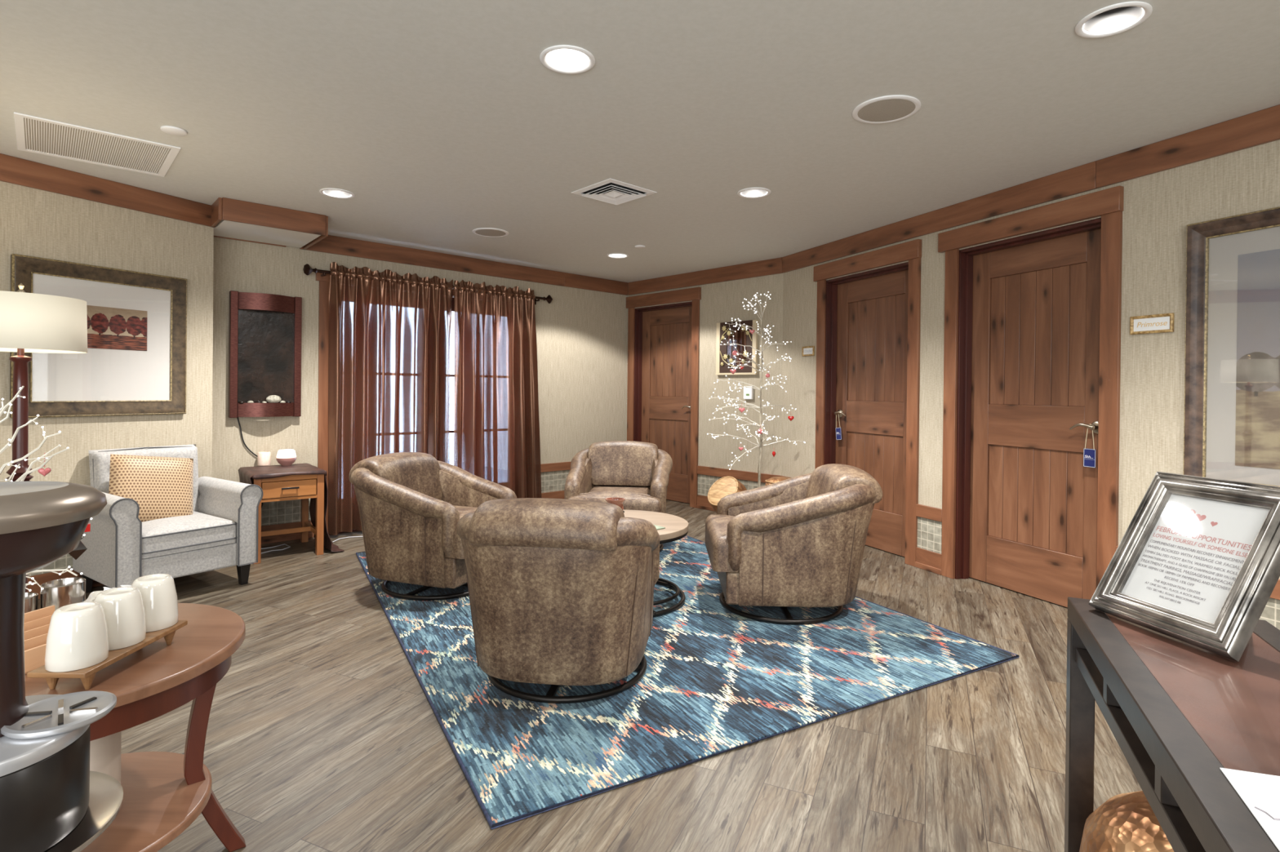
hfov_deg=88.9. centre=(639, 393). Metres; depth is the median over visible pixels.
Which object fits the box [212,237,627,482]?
wall
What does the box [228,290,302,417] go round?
fountain
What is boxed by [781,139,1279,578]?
wall
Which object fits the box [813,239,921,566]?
door
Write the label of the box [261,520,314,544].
baseboard
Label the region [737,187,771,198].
recessed light
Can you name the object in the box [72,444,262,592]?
armchair
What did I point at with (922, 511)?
trim
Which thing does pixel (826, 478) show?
cushion
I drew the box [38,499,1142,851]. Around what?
floor
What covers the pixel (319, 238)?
trim
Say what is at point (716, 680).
area rug
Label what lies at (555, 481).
wall tiles
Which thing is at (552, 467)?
trim
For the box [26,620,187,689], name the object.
tray
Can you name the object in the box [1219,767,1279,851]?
paper sheet
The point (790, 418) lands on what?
ornament
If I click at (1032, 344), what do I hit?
door
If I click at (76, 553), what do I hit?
ornament
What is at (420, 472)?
cushion
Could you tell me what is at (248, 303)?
hood
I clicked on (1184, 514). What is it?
print
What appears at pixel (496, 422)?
curtain
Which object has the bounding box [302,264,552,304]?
curtain rod
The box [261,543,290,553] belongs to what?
cable
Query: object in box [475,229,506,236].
grille
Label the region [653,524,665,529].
slab
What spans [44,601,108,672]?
mug
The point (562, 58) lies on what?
diffuser
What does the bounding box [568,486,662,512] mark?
seat cushion
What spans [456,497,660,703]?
swivel armchair
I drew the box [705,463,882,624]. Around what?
swivel armchair
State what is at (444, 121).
ceiling
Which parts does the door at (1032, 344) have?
casing, head casing, panel, rail, panel, handle, casing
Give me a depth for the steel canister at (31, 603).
1.65 m
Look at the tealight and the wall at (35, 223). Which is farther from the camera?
the tealight
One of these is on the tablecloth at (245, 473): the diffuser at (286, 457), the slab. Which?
the diffuser at (286, 457)
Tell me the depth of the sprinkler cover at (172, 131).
3.13 m
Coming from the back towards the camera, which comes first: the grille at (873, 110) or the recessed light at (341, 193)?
the recessed light at (341, 193)
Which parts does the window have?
casing, head casing, sash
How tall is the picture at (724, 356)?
0.520 m
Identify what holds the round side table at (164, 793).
on the floor
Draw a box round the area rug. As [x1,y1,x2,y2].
[355,535,1019,829]
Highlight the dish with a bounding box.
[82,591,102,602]
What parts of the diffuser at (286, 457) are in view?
lid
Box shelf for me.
[80,751,212,851]
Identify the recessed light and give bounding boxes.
[319,188,355,199]
[539,44,595,74]
[606,253,628,258]
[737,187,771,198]
[1075,1,1152,38]
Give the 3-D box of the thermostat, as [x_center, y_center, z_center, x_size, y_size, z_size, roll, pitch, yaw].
[1.037,-0.005,6.247,0.028,0.125,0.100,0,0,-44]
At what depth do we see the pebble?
4.96 m
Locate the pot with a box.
[1079,791,1173,851]
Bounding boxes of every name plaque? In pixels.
[801,346,814,356]
[1129,313,1173,334]
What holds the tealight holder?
on the coffee table at (676, 527)
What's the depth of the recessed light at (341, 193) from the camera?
4.19 m
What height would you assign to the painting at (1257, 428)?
0.930 m
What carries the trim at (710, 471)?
attached to the wall at (720, 302)
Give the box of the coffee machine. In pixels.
[0,481,123,851]
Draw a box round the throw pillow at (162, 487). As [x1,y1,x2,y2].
[108,453,193,522]
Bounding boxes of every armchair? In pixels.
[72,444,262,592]
[349,452,516,600]
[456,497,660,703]
[564,440,672,551]
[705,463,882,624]
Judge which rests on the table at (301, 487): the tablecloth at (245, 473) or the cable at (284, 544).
the tablecloth at (245, 473)
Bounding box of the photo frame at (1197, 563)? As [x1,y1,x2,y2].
[1088,471,1279,662]
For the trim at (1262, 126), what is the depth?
3.04 m
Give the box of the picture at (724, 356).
[715,320,758,375]
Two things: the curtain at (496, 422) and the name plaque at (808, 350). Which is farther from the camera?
the curtain at (496, 422)
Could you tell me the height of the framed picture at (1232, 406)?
1.251 m
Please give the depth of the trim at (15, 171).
3.88 m
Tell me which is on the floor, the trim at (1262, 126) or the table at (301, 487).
the table at (301, 487)
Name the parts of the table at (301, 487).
leg, drawer, drawer pull, leg, leg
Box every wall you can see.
[0,181,213,485]
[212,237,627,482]
[626,273,783,475]
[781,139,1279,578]
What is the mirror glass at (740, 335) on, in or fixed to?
attached to the picture at (724, 356)
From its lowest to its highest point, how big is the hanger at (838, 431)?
0.236 m
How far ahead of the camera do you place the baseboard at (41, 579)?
3.69 m
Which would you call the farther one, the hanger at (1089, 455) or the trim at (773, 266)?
the trim at (773, 266)
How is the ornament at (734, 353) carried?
hanging from the tree at (761, 368)
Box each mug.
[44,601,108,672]
[93,586,146,650]
[131,573,178,632]
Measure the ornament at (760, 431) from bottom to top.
0.077 m
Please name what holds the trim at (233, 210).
attached to the ceiling
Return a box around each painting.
[86,305,146,351]
[1235,248,1279,469]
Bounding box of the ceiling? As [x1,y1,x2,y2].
[0,0,1279,283]
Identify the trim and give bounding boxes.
[0,153,215,227]
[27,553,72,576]
[211,197,222,227]
[213,235,286,247]
[222,197,325,235]
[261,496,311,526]
[299,235,564,286]
[302,216,328,249]
[540,462,570,472]
[564,272,627,295]
[627,257,782,295]
[697,465,780,483]
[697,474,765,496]
[782,161,1096,273]
[915,503,942,522]
[917,516,942,554]
[1095,104,1279,188]
[1115,546,1279,599]
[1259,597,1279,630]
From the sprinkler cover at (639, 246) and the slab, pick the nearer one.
the slab
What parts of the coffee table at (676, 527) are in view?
curved leg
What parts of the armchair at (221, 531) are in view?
leg, arm, seat, arm, leg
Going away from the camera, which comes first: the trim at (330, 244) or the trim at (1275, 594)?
the trim at (1275, 594)
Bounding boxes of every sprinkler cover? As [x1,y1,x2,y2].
[160,125,186,136]
[635,244,644,248]
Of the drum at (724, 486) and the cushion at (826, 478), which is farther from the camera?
the drum at (724, 486)
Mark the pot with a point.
(1126, 822)
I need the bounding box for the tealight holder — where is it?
[605,497,625,512]
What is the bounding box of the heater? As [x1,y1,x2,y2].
[89,731,121,783]
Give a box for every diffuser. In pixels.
[275,448,296,466]
[546,48,588,68]
[609,254,625,257]
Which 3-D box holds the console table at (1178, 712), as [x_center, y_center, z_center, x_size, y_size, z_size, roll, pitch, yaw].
[0.839,0.830,0.815,0.335,0.760,1.220,1,0,24]
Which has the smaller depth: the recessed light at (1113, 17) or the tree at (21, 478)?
the tree at (21, 478)
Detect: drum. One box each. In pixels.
[707,475,746,512]
[764,476,789,485]
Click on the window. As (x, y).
(323, 308)
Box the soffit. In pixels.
[213,219,320,248]
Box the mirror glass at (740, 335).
[727,328,746,364]
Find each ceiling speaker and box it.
[472,227,508,237]
[852,94,920,124]
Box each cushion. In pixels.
[142,511,235,559]
[349,452,442,500]
[444,505,477,559]
[468,497,624,551]
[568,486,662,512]
[587,440,657,487]
[705,514,739,572]
[805,463,882,503]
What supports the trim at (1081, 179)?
attached to the wall at (1158, 208)
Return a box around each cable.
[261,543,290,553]
[332,536,363,542]
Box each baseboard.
[27,568,104,599]
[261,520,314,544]
[541,490,564,498]
[696,494,715,511]
[915,546,941,575]
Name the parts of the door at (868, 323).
casing, handle, head casing, panel, rail, panel, casing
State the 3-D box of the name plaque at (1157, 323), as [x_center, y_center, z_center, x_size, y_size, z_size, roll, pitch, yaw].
[2.506,-0.339,3.196,0.016,0.090,0.188,0,0,-23]
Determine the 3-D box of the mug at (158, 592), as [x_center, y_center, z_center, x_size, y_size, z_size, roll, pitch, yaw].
[-1.149,0.490,1.541,0.099,0.113,0.107,1,0,-9]
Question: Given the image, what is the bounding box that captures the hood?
[238,292,294,313]
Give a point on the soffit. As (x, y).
(225, 228)
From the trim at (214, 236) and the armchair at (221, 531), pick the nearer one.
the armchair at (221, 531)
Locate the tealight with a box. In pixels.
[257,451,271,466]
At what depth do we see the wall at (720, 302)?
6.34 m
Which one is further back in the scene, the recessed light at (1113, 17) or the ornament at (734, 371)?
the ornament at (734, 371)
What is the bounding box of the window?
[315,272,454,535]
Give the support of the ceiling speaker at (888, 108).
attached to the ceiling
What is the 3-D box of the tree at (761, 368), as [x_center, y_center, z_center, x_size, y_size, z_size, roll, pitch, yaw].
[0.947,0.177,5.470,0.867,2.027,0.493,1,0,-12]
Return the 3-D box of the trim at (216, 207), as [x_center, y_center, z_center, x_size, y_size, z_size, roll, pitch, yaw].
[-2.842,-1.210,4.372,0.020,0.144,0.286,0,0,-42]
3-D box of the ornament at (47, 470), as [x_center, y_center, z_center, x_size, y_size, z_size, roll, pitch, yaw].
[-1.480,0.178,1.621,0.025,0.060,0.011,0,0,-43]
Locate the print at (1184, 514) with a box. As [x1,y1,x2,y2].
[1178,508,1217,526]
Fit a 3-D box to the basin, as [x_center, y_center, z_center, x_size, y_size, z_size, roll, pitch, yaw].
[-2.826,0.124,4.946,0.378,0.105,0.084,0,0,-43]
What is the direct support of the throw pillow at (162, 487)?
on the armchair at (221, 531)
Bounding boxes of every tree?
[0,386,92,591]
[706,291,805,487]
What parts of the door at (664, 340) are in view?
casing, head casing, rail, panel, panel, casing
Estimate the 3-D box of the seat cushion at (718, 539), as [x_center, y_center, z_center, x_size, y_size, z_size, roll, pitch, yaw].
[0.674,0.818,3.673,0.575,0.199,0.673,1,0,2]
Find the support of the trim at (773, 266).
attached to the wall at (720, 302)
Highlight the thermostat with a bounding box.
[743,386,753,399]
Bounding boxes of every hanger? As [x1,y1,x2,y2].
[835,414,841,439]
[1083,423,1096,467]
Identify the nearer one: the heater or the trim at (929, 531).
the heater
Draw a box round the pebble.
[266,395,280,403]
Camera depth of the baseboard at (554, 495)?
6.81 m
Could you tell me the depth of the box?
1.43 m
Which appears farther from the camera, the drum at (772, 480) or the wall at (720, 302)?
the wall at (720, 302)
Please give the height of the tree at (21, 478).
0.610 m
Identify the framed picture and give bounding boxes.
[9,253,186,418]
[1182,206,1279,486]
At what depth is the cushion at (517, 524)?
2.33 m
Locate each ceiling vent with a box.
[13,111,180,177]
[571,178,657,204]
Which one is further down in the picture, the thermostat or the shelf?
the shelf
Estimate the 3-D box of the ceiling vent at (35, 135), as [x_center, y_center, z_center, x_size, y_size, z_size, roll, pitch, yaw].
[-2.818,-1.274,3.396,0.624,0.008,0.624,0,0,-43]
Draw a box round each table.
[25,603,245,851]
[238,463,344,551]
[250,474,324,564]
[623,510,688,617]
[1064,596,1279,851]
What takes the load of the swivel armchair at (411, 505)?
on the area rug
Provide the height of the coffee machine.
0.469 m
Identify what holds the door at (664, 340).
in the wall at (720, 302)
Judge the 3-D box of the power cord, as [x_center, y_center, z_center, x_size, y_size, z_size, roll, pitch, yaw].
[-2.933,0.357,4.941,0.215,0.365,0.009,0,0,-43]
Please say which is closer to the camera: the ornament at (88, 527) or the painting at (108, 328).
the ornament at (88, 527)
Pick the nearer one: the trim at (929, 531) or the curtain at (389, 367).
the trim at (929, 531)
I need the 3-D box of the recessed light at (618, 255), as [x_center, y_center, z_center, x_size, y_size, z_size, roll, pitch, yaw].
[-0.204,-1.263,5.972,0.206,0.019,0.206,1,0,0]
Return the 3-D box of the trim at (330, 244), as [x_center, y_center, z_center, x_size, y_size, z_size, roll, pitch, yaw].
[-1.743,-1.206,6.013,2.554,0.144,0.023,0,0,-42]
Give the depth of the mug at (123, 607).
1.41 m
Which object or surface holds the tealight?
on the tablecloth at (245, 473)
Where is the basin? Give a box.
[237,402,293,417]
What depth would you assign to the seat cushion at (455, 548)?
3.56 m
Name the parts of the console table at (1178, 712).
leg, slotted rail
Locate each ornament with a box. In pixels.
[37,453,51,476]
[68,535,87,559]
[84,522,90,532]
[729,368,736,373]
[732,351,737,355]
[738,408,745,413]
[757,426,763,434]
[787,416,794,421]
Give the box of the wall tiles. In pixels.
[541,470,569,493]
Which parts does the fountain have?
post, slate panel, post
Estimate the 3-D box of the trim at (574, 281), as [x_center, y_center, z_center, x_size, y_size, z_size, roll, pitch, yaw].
[-0.473,-1.198,7.177,0.891,0.144,0.022,0,0,-43]
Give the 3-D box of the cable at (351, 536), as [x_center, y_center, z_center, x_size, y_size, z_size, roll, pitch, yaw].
[-2.298,1.152,5.186,0.103,0.006,0.467,1,0,41]
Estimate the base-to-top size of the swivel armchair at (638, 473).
0.780 m
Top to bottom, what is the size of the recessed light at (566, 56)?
0.019 m
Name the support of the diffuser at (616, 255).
attached to the recessed light at (618, 255)
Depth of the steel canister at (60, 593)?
1.68 m
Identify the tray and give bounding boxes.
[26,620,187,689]
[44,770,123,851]
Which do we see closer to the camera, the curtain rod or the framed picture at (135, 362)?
the framed picture at (135, 362)
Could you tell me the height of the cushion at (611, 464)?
0.357 m
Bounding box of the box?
[23,605,54,675]
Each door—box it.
[626,287,701,507]
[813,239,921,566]
[937,186,1124,607]
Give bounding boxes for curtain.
[328,262,453,535]
[453,280,541,497]
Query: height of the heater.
0.290 m
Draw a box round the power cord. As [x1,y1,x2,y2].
[236,417,257,457]
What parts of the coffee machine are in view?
lid panel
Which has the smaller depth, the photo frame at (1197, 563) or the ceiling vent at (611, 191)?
the photo frame at (1197, 563)
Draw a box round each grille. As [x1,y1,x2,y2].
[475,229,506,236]
[857,98,915,122]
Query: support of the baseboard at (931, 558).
attached to the wall at (1158, 208)
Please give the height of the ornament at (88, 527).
0.053 m
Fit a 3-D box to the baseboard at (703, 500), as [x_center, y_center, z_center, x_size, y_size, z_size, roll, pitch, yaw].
[0.935,1.117,6.353,0.024,0.137,0.999,0,0,-44]
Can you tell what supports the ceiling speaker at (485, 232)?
attached to the ceiling
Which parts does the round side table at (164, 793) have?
leg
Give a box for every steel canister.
[24,592,38,613]
[40,577,85,610]
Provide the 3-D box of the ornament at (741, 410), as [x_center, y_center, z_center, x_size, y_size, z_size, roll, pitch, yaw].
[0.844,0.123,5.401,0.052,0.086,0.023,1,0,9]
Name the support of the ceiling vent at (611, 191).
in the ceiling

